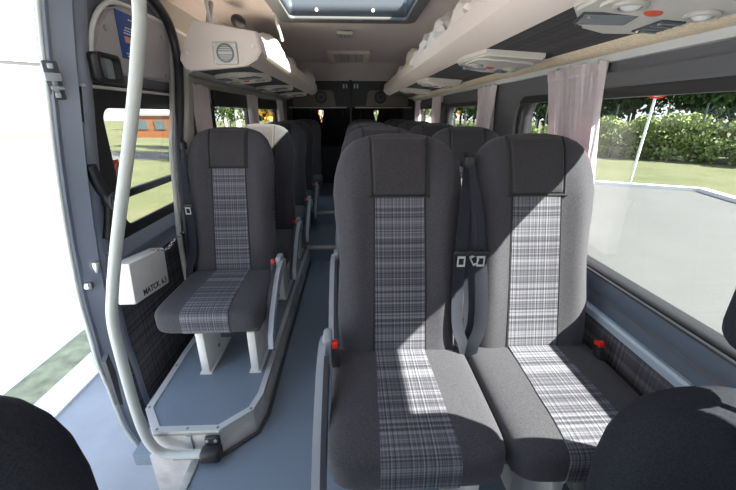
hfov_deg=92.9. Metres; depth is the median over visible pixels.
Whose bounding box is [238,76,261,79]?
grille
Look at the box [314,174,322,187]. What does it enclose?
seat cushion
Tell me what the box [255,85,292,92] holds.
vent unit
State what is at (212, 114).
window
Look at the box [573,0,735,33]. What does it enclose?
vent unit
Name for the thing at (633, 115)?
dense tree
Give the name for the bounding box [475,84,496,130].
curtain
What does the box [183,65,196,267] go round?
trim
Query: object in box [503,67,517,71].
reading lamp
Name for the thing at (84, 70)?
sliding door
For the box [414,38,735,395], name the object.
wall
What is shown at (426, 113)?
shrub
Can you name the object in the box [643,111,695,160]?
shrub
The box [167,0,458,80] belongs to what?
ceiling
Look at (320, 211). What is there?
trim
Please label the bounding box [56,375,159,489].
ground
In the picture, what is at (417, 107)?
curtain
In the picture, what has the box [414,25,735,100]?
trim
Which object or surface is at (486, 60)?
vent unit
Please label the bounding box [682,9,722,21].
reading lamp
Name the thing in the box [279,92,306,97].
vent unit
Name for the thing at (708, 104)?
fence post
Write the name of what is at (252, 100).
curtain
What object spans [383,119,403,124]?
passenger seat
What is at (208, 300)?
seat cushion
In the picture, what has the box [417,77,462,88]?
vent unit
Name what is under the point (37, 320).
ground
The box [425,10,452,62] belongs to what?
plastic bag
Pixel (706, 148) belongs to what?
shrub
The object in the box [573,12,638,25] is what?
grille
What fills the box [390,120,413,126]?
passenger seat
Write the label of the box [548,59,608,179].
curtain
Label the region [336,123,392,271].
passenger seat
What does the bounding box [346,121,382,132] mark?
passenger seat
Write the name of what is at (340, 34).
ceiling sensor
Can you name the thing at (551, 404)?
seat cushion
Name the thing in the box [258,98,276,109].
blind
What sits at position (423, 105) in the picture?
window
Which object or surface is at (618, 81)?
blind
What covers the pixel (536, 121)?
birch tree
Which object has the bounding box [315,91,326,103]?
speaker
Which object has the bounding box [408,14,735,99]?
trim
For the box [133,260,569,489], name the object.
floor
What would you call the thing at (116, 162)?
warning sticker
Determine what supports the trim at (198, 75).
attached to the wall at (181, 20)
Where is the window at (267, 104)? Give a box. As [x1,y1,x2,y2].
[258,98,276,121]
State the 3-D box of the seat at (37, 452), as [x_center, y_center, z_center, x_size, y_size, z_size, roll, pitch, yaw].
[-0.605,0.609,0.334,0.460,1.125,0.693,-1,21,-2]
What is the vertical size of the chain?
0.049 m
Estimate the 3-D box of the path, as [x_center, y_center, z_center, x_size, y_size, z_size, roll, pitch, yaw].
[-1.630,4.815,-7.630,0.220,0.050,42.500,-1,21,-2]
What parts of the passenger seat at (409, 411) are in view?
armrest, backrest, headrest panel, backrest panel, cushion panel, leg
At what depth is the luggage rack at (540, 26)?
1.20 m
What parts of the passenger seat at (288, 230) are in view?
headrest panel, backrest, backrest panel, leg, armrest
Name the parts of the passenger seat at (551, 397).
leg, backrest, backrest panel, headrest panel, cushion panel, leg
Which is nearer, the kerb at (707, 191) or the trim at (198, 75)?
the trim at (198, 75)
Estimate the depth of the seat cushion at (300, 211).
2.88 m
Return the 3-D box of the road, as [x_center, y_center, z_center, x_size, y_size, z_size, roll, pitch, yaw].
[-31.902,-4.204,16.490,57.991,0.034,4.197,0,21,0]
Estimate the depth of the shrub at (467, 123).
20.48 m
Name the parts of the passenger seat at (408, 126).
headrest panel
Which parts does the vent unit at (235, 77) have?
lamp panel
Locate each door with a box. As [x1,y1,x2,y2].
[33,0,194,447]
[286,81,349,182]
[352,81,414,119]
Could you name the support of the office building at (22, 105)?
on the ground at (719, 176)
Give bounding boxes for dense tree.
[259,109,272,122]
[423,109,431,118]
[456,106,476,122]
[533,103,547,129]
[600,95,673,146]
[626,102,646,138]
[666,93,705,116]
[678,91,735,156]
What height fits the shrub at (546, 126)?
1.480 m
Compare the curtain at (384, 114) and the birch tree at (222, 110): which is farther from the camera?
the birch tree at (222, 110)
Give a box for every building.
[0,56,47,134]
[137,109,168,137]
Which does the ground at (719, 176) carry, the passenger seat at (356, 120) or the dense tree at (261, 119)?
the dense tree at (261, 119)
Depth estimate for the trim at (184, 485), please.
1.28 m
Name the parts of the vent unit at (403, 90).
lamp panel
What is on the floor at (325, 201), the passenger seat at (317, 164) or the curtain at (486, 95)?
the passenger seat at (317, 164)
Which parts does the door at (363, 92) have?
rail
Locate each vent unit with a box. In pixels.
[214,72,271,83]
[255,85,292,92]
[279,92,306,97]
[400,88,431,94]
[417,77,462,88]
[457,49,545,73]
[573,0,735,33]
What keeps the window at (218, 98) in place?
in the wall at (181, 20)
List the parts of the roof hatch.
frame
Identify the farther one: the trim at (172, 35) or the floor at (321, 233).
the floor at (321, 233)
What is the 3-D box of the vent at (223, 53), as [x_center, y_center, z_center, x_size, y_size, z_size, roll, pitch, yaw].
[-0.703,-0.947,1.729,0.118,0.100,0.010,-1,21,-2]
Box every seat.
[0,395,98,489]
[155,127,285,374]
[242,124,302,299]
[265,122,312,258]
[281,120,318,229]
[297,119,322,195]
[311,134,505,489]
[329,126,410,339]
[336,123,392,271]
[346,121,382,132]
[347,120,376,128]
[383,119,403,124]
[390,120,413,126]
[397,121,429,131]
[410,123,454,136]
[432,126,498,346]
[464,133,639,489]
[584,289,735,489]
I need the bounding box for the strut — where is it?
[271,11,283,41]
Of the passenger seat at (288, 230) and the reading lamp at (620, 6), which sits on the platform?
the passenger seat at (288, 230)
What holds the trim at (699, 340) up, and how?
attached to the wall at (723, 371)
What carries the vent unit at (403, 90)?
attached to the luggage rack at (540, 26)
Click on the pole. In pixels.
(212, 451)
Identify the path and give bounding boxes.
[34,352,98,417]
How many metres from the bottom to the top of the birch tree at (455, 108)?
6.593 m
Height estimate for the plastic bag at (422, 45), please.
0.260 m
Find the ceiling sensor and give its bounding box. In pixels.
[336,30,352,37]
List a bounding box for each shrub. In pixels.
[258,109,322,122]
[374,109,431,122]
[464,121,475,125]
[530,125,538,132]
[540,125,547,133]
[597,114,623,156]
[616,114,662,158]
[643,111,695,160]
[676,112,735,163]
[724,120,735,165]
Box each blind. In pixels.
[210,90,247,107]
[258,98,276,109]
[446,99,477,103]
[524,71,735,96]
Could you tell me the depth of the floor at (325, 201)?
4.05 m
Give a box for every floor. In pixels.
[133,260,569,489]
[302,223,335,259]
[310,183,335,223]
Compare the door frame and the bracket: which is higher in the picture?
the bracket
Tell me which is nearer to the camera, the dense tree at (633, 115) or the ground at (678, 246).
the ground at (678, 246)
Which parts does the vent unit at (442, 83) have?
lamp panel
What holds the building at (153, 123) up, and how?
on the ground at (719, 176)
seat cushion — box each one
[155,269,270,332]
[275,229,292,263]
[295,206,305,227]
[307,190,313,207]
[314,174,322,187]
[328,346,505,489]
[468,342,639,481]
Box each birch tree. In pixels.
[215,107,241,126]
[215,107,242,126]
[230,109,244,126]
[452,107,461,125]
[457,106,476,125]
[532,102,547,128]
[607,98,632,119]
[646,94,691,141]
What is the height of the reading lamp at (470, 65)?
0.016 m
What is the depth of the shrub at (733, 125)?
13.25 m
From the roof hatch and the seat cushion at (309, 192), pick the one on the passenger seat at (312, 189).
the seat cushion at (309, 192)
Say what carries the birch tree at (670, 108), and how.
on the ground at (719, 176)
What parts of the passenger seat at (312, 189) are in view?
headrest panel, backrest, armrest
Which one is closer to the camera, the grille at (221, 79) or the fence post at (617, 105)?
the grille at (221, 79)
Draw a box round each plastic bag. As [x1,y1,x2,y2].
[285,55,295,65]
[299,68,314,89]
[402,48,417,69]
[410,32,431,66]
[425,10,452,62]
[448,0,478,27]
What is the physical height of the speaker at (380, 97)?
0.164 m
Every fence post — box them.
[543,106,547,132]
[606,105,618,156]
[689,103,709,162]
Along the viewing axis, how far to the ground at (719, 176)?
12.17 m
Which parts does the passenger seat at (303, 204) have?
headrest panel, backrest, leg, armrest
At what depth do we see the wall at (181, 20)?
1.81 m
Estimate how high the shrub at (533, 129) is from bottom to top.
1.477 m
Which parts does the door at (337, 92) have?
rail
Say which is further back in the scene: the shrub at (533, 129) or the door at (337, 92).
the shrub at (533, 129)
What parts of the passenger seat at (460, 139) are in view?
backrest panel, backrest, headrest panel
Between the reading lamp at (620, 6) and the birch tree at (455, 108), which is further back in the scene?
the birch tree at (455, 108)
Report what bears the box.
attached to the sliding door at (84, 70)
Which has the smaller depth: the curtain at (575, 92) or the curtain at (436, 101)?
the curtain at (575, 92)
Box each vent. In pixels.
[212,42,238,64]
[326,50,370,63]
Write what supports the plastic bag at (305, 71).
on the luggage rack at (208, 48)
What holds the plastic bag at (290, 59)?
on the luggage rack at (208, 48)
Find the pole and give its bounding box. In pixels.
[105,0,222,463]
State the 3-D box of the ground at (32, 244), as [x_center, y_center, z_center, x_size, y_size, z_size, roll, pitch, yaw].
[-31.199,2.137,-0.448,57.560,0.032,60.500,-1,21,-2]
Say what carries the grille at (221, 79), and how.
attached to the vent unit at (235, 77)
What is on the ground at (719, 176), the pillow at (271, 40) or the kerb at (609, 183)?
the kerb at (609, 183)
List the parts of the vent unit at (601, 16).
lamp panel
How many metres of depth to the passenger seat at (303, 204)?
3.05 m
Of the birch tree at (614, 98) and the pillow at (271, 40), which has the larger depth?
the birch tree at (614, 98)
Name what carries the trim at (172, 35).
attached to the wall at (181, 20)
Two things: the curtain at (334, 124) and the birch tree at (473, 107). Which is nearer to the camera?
the curtain at (334, 124)
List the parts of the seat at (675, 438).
backrest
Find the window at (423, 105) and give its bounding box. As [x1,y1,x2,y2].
[420,101,442,122]
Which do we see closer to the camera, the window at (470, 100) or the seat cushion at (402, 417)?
the seat cushion at (402, 417)
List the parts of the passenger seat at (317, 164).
headrest panel, backrest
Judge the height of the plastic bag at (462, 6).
0.291 m
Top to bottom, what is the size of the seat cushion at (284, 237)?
0.132 m
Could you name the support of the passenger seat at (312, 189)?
on the floor at (321, 233)
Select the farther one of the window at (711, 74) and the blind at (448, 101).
the blind at (448, 101)
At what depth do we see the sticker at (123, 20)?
1.41 m
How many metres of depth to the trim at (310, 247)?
3.12 m
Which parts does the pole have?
clamp plate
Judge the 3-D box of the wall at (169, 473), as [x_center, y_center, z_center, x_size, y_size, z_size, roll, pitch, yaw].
[-0.849,0.870,1.528,0.173,0.219,0.457,-15,25,-35]
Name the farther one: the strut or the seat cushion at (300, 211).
the seat cushion at (300, 211)
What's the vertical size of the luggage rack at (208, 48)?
0.222 m
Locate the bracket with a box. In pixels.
[204,0,213,22]
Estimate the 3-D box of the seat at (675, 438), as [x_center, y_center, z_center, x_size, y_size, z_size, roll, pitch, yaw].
[0.642,0.598,0.465,0.460,1.055,0.693,-1,21,-2]
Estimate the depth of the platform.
1.51 m
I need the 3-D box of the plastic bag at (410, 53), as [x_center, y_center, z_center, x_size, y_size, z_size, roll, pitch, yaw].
[0.433,-1.534,2.983,0.282,0.253,0.576,-1,21,-2]
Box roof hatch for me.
[265,0,429,23]
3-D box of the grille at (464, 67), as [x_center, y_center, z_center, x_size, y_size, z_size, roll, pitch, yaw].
[0.500,-0.836,1.651,0.115,0.015,0.085,5,21,14]
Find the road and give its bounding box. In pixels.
[0,152,168,159]
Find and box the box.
[119,248,168,304]
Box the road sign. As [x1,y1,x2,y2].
[628,95,665,182]
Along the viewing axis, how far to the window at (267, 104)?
3.78 m
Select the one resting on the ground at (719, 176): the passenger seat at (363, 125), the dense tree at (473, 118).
the dense tree at (473, 118)
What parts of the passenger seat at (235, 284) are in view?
leg, cushion panel, headrest panel, backrest panel, backrest, leg, armrest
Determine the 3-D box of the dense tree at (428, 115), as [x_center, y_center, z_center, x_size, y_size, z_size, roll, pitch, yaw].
[4.305,-11.409,25.787,4.498,6.980,4.293,-9,22,-24]
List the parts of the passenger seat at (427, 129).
headrest panel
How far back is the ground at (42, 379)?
2.65 m
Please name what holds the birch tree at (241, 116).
on the ground at (719, 176)
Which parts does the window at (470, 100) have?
frame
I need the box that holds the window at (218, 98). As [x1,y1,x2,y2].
[210,90,249,126]
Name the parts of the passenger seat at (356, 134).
armrest, backrest, headrest panel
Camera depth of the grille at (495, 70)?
1.67 m
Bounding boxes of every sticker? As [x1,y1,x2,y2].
[113,8,131,59]
[113,159,118,177]
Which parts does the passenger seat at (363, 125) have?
armrest, backrest, headrest panel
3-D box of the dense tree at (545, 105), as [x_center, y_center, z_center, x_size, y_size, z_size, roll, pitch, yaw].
[10.037,-8.569,20.154,3.448,5.608,3.614,-18,27,-40]
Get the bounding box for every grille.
[217,78,232,80]
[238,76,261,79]
[333,54,363,62]
[462,65,486,69]
[494,69,507,73]
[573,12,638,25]
[631,20,685,33]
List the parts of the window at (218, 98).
frame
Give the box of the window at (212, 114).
[210,103,215,127]
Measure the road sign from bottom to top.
2.793 m
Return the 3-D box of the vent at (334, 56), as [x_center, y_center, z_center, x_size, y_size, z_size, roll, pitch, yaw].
[-0.220,-2.138,3.999,0.460,0.028,0.840,-1,21,-2]
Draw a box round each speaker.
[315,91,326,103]
[374,91,385,103]
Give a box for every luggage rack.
[180,20,316,95]
[384,0,632,96]
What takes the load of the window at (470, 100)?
in the wall at (723, 371)
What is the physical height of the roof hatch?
0.137 m
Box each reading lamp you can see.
[469,64,483,67]
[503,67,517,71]
[612,0,650,12]
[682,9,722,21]
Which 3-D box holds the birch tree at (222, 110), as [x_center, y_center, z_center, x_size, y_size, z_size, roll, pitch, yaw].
[-5.856,-6.737,13.719,2.468,6.686,2.093,-1,21,-2]
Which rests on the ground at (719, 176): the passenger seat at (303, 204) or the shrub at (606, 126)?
the shrub at (606, 126)
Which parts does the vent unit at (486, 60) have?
lamp panel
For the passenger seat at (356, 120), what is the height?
1.178 m
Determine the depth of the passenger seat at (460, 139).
1.85 m
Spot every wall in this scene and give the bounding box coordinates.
[146,0,286,279]
[150,454,190,489]
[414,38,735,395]
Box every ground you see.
[0,120,735,222]
[0,138,68,299]
[0,264,84,394]
[4,330,90,404]
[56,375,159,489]
[587,185,735,334]
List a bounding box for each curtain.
[192,83,212,133]
[246,93,258,123]
[275,99,284,121]
[292,108,347,145]
[348,108,402,124]
[415,100,420,120]
[431,95,443,122]
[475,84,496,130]
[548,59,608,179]
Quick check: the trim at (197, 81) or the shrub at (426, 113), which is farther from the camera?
the shrub at (426, 113)
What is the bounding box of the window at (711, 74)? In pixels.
[509,52,735,386]
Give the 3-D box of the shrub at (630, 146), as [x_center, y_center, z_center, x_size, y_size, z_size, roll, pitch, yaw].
[12.028,-4.723,15.483,1.626,2.082,1.804,-4,21,-10]
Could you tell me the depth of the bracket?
1.77 m
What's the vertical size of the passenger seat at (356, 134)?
1.178 m
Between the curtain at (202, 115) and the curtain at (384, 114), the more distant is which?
the curtain at (384, 114)
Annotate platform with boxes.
[145,248,310,459]
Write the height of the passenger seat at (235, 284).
1.064 m
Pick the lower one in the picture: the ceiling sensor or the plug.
the ceiling sensor
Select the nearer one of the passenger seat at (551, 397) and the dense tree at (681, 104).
the passenger seat at (551, 397)
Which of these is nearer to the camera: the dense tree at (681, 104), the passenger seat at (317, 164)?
the passenger seat at (317, 164)
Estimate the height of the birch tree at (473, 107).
6.459 m
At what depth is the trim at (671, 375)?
1.05 m
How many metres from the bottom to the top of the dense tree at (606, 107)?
6.536 m
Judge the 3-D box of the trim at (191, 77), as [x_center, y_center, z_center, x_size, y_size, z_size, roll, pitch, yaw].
[-0.972,-0.046,2.035,0.043,1.840,0.408,-1,21,-2]
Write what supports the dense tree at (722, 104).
on the ground at (719, 176)
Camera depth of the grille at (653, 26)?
0.82 m
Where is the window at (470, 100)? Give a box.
[442,93,477,124]
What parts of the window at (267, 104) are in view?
frame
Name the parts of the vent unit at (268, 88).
lamp panel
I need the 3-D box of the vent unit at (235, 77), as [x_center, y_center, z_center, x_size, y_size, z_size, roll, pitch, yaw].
[-0.768,-1.053,2.224,0.282,0.058,0.489,-1,21,-2]
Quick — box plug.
[231,14,245,28]
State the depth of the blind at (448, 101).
2.78 m
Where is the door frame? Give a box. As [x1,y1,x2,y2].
[349,80,351,122]
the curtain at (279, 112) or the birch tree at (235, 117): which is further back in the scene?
the birch tree at (235, 117)
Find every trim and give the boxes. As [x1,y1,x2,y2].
[148,0,195,271]
[172,61,196,270]
[178,459,199,489]
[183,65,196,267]
[183,68,292,98]
[193,78,286,100]
[307,245,335,249]
[312,210,334,213]
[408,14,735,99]
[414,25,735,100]
[586,300,694,386]
[587,266,735,366]
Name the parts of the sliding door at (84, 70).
latch plate, release handle, rail, sill panel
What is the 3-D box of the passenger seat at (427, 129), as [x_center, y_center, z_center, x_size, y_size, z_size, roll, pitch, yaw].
[0.497,-0.238,2.493,0.478,1.178,0.662,-1,21,-2]
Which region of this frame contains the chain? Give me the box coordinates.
[152,231,184,251]
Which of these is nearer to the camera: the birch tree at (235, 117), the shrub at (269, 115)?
the shrub at (269, 115)
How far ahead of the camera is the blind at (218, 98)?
2.49 m
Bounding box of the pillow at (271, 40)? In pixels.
[259,33,285,57]
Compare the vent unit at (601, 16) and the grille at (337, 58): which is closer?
the vent unit at (601, 16)
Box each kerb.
[594,180,700,191]
[698,188,735,201]
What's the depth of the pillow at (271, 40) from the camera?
2.35 m
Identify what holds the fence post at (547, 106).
on the ground at (719, 176)
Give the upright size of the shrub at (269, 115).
3.632 m
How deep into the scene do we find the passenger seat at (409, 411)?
1.14 m
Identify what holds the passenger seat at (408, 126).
on the floor at (321, 233)
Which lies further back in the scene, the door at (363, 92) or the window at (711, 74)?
the door at (363, 92)

